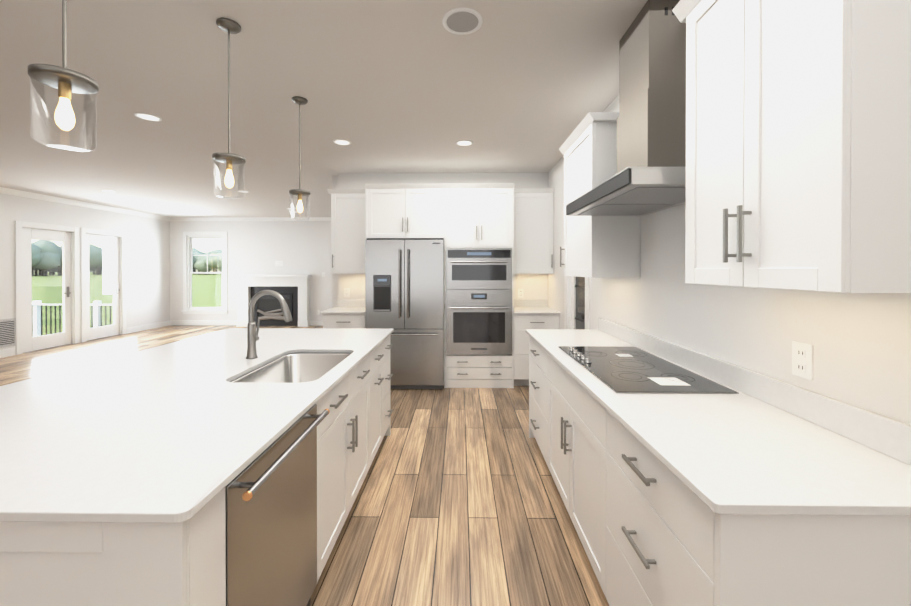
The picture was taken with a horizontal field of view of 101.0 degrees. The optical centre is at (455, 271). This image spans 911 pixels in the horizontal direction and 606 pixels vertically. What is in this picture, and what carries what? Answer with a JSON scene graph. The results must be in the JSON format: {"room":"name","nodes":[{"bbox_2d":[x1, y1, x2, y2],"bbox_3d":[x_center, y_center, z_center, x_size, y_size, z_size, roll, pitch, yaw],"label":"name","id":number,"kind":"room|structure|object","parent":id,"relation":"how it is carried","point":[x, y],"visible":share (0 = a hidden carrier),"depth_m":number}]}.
{"room":"kitchen","nodes":[
{"label":"kitchen","id":0,"kind":"room"},
{"bbox_2d":[0,193,169,354],"bbox_3d":[-7.446,0.044,1.827,0.120,2.740,15.740,0,0,1],"label":"wall","id":1,"kind":"structure","parent":0,"point":[147,270],"depth_m":8.33},
{"bbox_2d":[0,318,15,347],"bbox_3d":[-7.324,1.002,6.061,0.012,0.460,0.400,0,0,1],"label":"air vent","id":2,"kind":"object","parent":1,"relation":"in","point":[7,332],"visible":1,"depth_m":6.14},
{"bbox_2d":[22,228,70,352],"bbox_3d":[-7.358,0.317,6.768,0.095,2.131,0.832,0,0,1],"label":"patio door","id":3,"kind":"structure","parent":1,"relation":"in","point":[31,343],"depth_m":6.77},
{"bbox_2d":[15,220,82,354],"bbox_3d":[-7.372,0.268,6.767,0.138,2.240,1.040,0,0,1],"label":"door frame","id":4,"kind":"structure","parent":1,"relation":"attached to","point":[75,310],"depth_m":7.08},
{"bbox_2d":[86,234,119,340],"bbox_3d":[-7.345,0.312,7.817,0.095,2.131,0.772,0,0,1],"label":"patio door","id":5,"kind":"structure","parent":1,"relation":"in","point":[103,331],"depth_m":7.86},
{"bbox_2d":[83,228,125,341],"bbox_3d":[-7.358,0.262,7.817,0.138,2.240,0.980,0,0,1],"label":"door frame","id":6,"kind":"structure","parent":1,"relation":"attached to","point":[122,235],"depth_m":8.20},
{"bbox_2d":[0,320,322,357],"bbox_3d":[-4.581,1.350,1.796,5.610,0.130,15.500,0,0,1],"label":"baseboard","id":7,"kind":"structure","parent":1,"relation":"attached to","point":[7,352],"depth_m":9.52},
{"bbox_2d":[0,187,330,220],"bbox_3d":[-4.581,-1.283,1.782,5.610,0.085,15.500,0,0,1],"label":"crown molding","id":8,"kind":"structure","parent":1,"relation":"attached to","point":[3,190],"depth_m":8.68},
{"bbox_2d":[170,221,331,320],"bbox_3d":[-4.478,0.002,9.598,5.850,2.740,0.120,0,0,1],"label":"wall","id":9,"kind":"structure","parent":0,"point":[294,247],"depth_m":9.54},
{"bbox_2d":[181,232,227,313],"bbox_3d":[-6.369,0.033,9.538,1.170,2.100,0.050,0,0,1],"label":"window frame","id":10,"kind":"structure","parent":9,"relation":"attached to","point":[185,311],"depth_m":9.54},
{"bbox_2d":[187,235,223,309],"bbox_3d":[-6.368,0.032,9.621,0.946,1.916,0.105,0,0,1],"label":"window","id":11,"kind":"structure","parent":9,"relation":"in","point":[190,255],"depth_m":9.60},
{"bbox_2d":[0,325,608,605],"bbox_3d":[-2.486,1.445,1.769,10.040,0.060,15.740,0,0,1],"label":"floor","id":12,"kind":"structure","parent":0,"point":[458,501],"depth_m":2.22},
{"bbox_2d":[0,330,393,605],"bbox_3d":[-1.116,0.967,2.033,1.159,0.893,2.420,0,0,1],"label":"kitchen island","id":13,"kind":"object","parent":12,"relation":"on","point":[40,565],"depth_m":0.83},
{"bbox_2d":[0,328,391,525],"bbox_3d":[-1.264,0.509,2.023,1.437,0.021,2.460,0,0,1],"label":"island countertop","id":14,"kind":"structure","parent":13,"relation":"on","point":[143,437],"depth_m":1.23},
{"bbox_2d":[244,290,291,357],"bbox_3d":[-1.074,0.301,2.181,0.266,0.392,0.096,0,0,1],"label":"faucet","id":15,"kind":"object","parent":14,"relation":"on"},
{"bbox_2d":[228,350,351,381],"bbox_3d":[-0.848,0.632,2.043,0.470,0.249,0.740,0,0,1],"label":"sink","id":16,"kind":"object","parent":14,"relation":"in","point":[297,365],"depth_m":2.38},
{"bbox_2d":[225,404,329,605],"bbox_3d":[-0.853,0.973,1.272,0.656,0.889,0.599,0,0,1],"label":"dishwasher","id":17,"kind":"object","parent":13,"relation":"in","point":[271,519],"visible":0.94,"depth_m":1.22},
{"bbox_2d":[234,275,310,326],"bbox_3d":[-4.580,0.728,9.426,1.850,1.290,0.230,0,0,1],"label":"fireplace","id":18,"kind":"object","parent":12,"relation":"on","point":[293,291],"visible":0.81,"depth_m":9.39},
{"bbox_2d":[365,238,443,388],"bbox_3d":[-0.597,0.500,4.734,0.920,1.797,0.751,0,0,1],"label":"refrigerator","id":19,"kind":"object","parent":12,"relation":"on","point":[404,288],"visible":0.85,"depth_m":4.42},
{"bbox_2d":[320,299,559,385],"bbox_3d":[-0.188,0.891,4.805,2.877,1.015,0.657,0,0,1],"label":"base","id":20,"kind":"object","parent":12,"relation":"on","point":[528,314],"visible":0.4,"depth_m":4.50},
{"bbox_2d":[445,343,512,387],"bbox_3d":[0.287,1.201,4.820,0.794,0.395,0.617,0,0,1],"label":"base cabinet","id":21,"kind":"object","parent":12,"relation":"on","point":[461,371],"depth_m":4.51},
{"bbox_2d":[446,289,511,354],"bbox_3d":[0.286,0.606,4.742,0.789,0.785,0.652,0,0,1],"label":"wall oven","id":22,"kind":"object","parent":21,"relation":"in","point":[478,321],"visible":0.98,"depth_m":4.48},
{"bbox_2d":[526,318,910,605],"bbox_3d":[0.893,0.906,2.006,0.644,1.015,2.390,0,0,1],"label":"base cabinet","id":23,"kind":"object","parent":12,"relation":"on","point":[682,475],"visible":1,"depth_m":1.11},
{"bbox_2d":[0,0,647,216],"bbox_3d":[-2.486,-1.365,1.754,10.040,0.080,15.740,0,0,1],"label":"ceiling","id":24,"kind":"structure","parent":0,"point":[416,86],"depth_m":2.79},
{"bbox_2d":[28,0,98,151],"bbox_3d":[-1.229,-0.859,1.180,0.154,0.924,0.154,0,0,-5],"label":"pendant light","id":25,"kind":"object","parent":24,"relation":"hanging from","point":[65,81],"depth_m":1.17},
{"bbox_2d":[134,113,161,121],"bbox_3d":[-2.647,-1.330,3.236,0.183,0.006,0.183,0,0,-23],"label":"recessed light","id":26,"kind":"object","parent":24,"relation":"in","point":[145,116],"depth_m":3.24},
{"bbox_2d":[212,18,245,198],"bbox_3d":[-1.218,-0.863,2.020,0.154,0.924,0.154,0,0,-5],"label":"pendant light","id":27,"kind":"object","parent":24,"relation":"hanging from","point":[229,26],"depth_m":2.01},
{"bbox_2d":[289,96,310,219],"bbox_3d":[-1.206,-0.868,2.910,0.154,0.924,0.154,0,0,-5],"label":"pendant light","id":28,"kind":"object","parent":24,"relation":"hanging from","point":[298,100],"depth_m":2.90},
{"bbox_2d":[333,139,351,144],"bbox_3d":[-1.168,-1.333,3.877,0.183,0.006,0.183,0,0,-5],"label":"recessed light","id":29,"kind":"object","parent":24,"relation":"in","point":[337,141],"depth_m":3.87},
{"bbox_2d":[442,7,482,34],"bbox_3d":[0.037,-1.323,1.990,0.213,0.006,0.213,0,0,-38],"label":"ceiling speaker","id":30,"kind":"object","parent":24,"relation":"in","point":[461,21],"depth_m":1.98},
{"bbox_2d":[456,140,472,145],"bbox_3d":[0.092,-1.333,3.900,0.183,0.006,0.183,0,0,-8],"label":"recessed light","id":31,"kind":"object","parent":24,"relation":"in","point":[461,142],"depth_m":3.90},
{"bbox_2d":[332,176,337,307],"bbox_3d":[-1.642,0.014,7.386,0.120,2.740,4.230,0,0,1],"label":"wall","id":32,"kind":"structure","parent":0,"point":[334,276],"depth_m":5.27},
{"bbox_2d":[338,173,547,299],"bbox_3d":[-0.176,0.026,5.191,2.870,2.740,0.120,0,0,1],"label":"wall","id":33,"kind":"structure","parent":0,"point":[534,286],"depth_m":5.12},
{"bbox_2d":[327,189,364,273],"bbox_3d":[-1.355,-0.512,4.957,0.549,1.080,0.369,0,0,1],"label":"upper cabinet","id":34,"kind":"object","parent":33,"relation":"attached to","point":[347,231],"visible":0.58,"depth_m":4.82},
{"bbox_2d":[344,288,348,296],"bbox_3d":[-1.492,0.287,5.145,0.075,0.118,0.008,0,0,1],"label":"electrical outlet","id":35,"kind":"object","parent":33,"relation":"attached to","point":[346,292],"visible":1,"depth_m":5.14},
{"bbox_2d":[365,183,444,242],"bbox_3d":[-0.596,-0.727,4.821,0.929,0.650,0.617,0,0,1],"label":"upper cabinet","id":36,"kind":"object","parent":33,"relation":"attached to","point":[416,210],"depth_m":4.52},
{"bbox_2d":[445,183,512,250],"bbox_3d":[0.287,-0.677,4.810,0.794,0.750,0.617,0,0,1],"label":"upper cabinet","id":37,"kind":"object","parent":33,"relation":"attached to","point":[467,215],"depth_m":4.50},
{"bbox_2d":[446,248,511,288],"bbox_3d":[0.285,-0.036,4.712,0.789,0.490,0.585,0,0,1],"label":"microwave","id":38,"kind":"object","parent":37,"relation":"in","point":[478,268],"visible":1,"depth_m":4.48},
{"bbox_2d":[518,289,522,297],"bbox_3d":[0.888,0.297,5.114,0.075,0.118,0.008,0,0,1],"label":"electrical outlet","id":39,"kind":"object","parent":33,"relation":"attached to","point":[520,293],"visible":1,"depth_m":5.11},
{"bbox_2d":[514,188,553,273],"bbox_3d":[0.980,-0.512,4.926,0.546,1.080,0.369,0,0,1],"label":"upper cabinet","id":40,"kind":"object","parent":33,"relation":"attached to","point":[533,230],"visible":0.77,"depth_m":4.79},
{"bbox_2d":[548,95,910,424],"bbox_3d":[1.244,0.057,-0.463,0.120,2.740,11.390,0,0,1],"label":"wall","id":41,"kind":"structure","parent":0,"point":[860,343],"depth_m":1.50},
{"bbox_2d":[564,276,589,328],"bbox_3d":[1.233,0.334,3.844,0.020,2.140,0.780,0,0,1],"label":"door frame","id":42,"kind":"structure","parent":41,"relation":"attached to","point":[568,279],"depth_m":4.13},
{"bbox_2d":[571,276,584,328],"bbox_3d":[1.266,0.383,3.844,0.090,2.031,0.572,0,0,1],"label":"pantry door","id":43,"kind":"structure","parent":41,"relation":"in","point":[578,304],"depth_m":3.93},
{"bbox_2d":[559,112,639,277],"bbox_3d":[1.047,-0.501,2.822,0.357,1.080,0.750,0,0,1],"label":"upper cabinet","id":44,"kind":"object","parent":41,"relation":"attached to","point":[601,246],"visible":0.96,"depth_m":2.48},
{"bbox_2d":[566,0,685,215],"bbox_3d":[0.964,-0.841,1.991,0.501,0.967,0.914,0,0,1],"label":"range hood","id":45,"kind":"object","parent":41,"relation":"attached to","point":[649,177],"visible":0.65,"depth_m":1.82},
{"bbox_2d":[672,0,910,292],"bbox_3d":[1.025,-0.492,1.152,0.357,1.080,0.670,0,0,1],"label":"upper cabinet","id":46,"kind":"object","parent":41,"relation":"attached to","point":[798,144],"visible":1,"depth_m":0.97},
{"bbox_2d":[792,341,812,379],"bbox_3d":[1.203,0.307,1.304,0.008,0.118,0.075,0,0,1],"label":"electrical outlet","id":47,"kind":"object","parent":41,"relation":"attached to","point":[802,359],"visible":1,"depth_m":1.30},
{"label":"outside","id":48,"kind":"structure","parent":0,"visible":0},
{"bbox_2d":[32,272,221,334],"bbox_3d":[-84.524,2.201,41.111,470.000,0.200,520.000,0,0,1],"label":"lawn","id":49,"kind":"structure","parent":48,"point":[207,295],"depth_m":38.00},
{"bbox_2d":[32,300,112,336],"bbox_3d":[-9.034,1.513,7.406,3.197,1.538,4.200,0,0,1],"label":"railing","id":50,"kind":"object","parent":49,"relation":"on","point":[35,310],"depth_m":9.43},
{"bbox_2d":[31,240,221,275],"bbox_3d":[-52.545,-4.955,35.397,250.204,14.170,308.004,0,0,1],"label":"trees","id":51,"kind":"object","parent":49,"relation":"on","point":[201,266],"depth_m":150.66}
]}

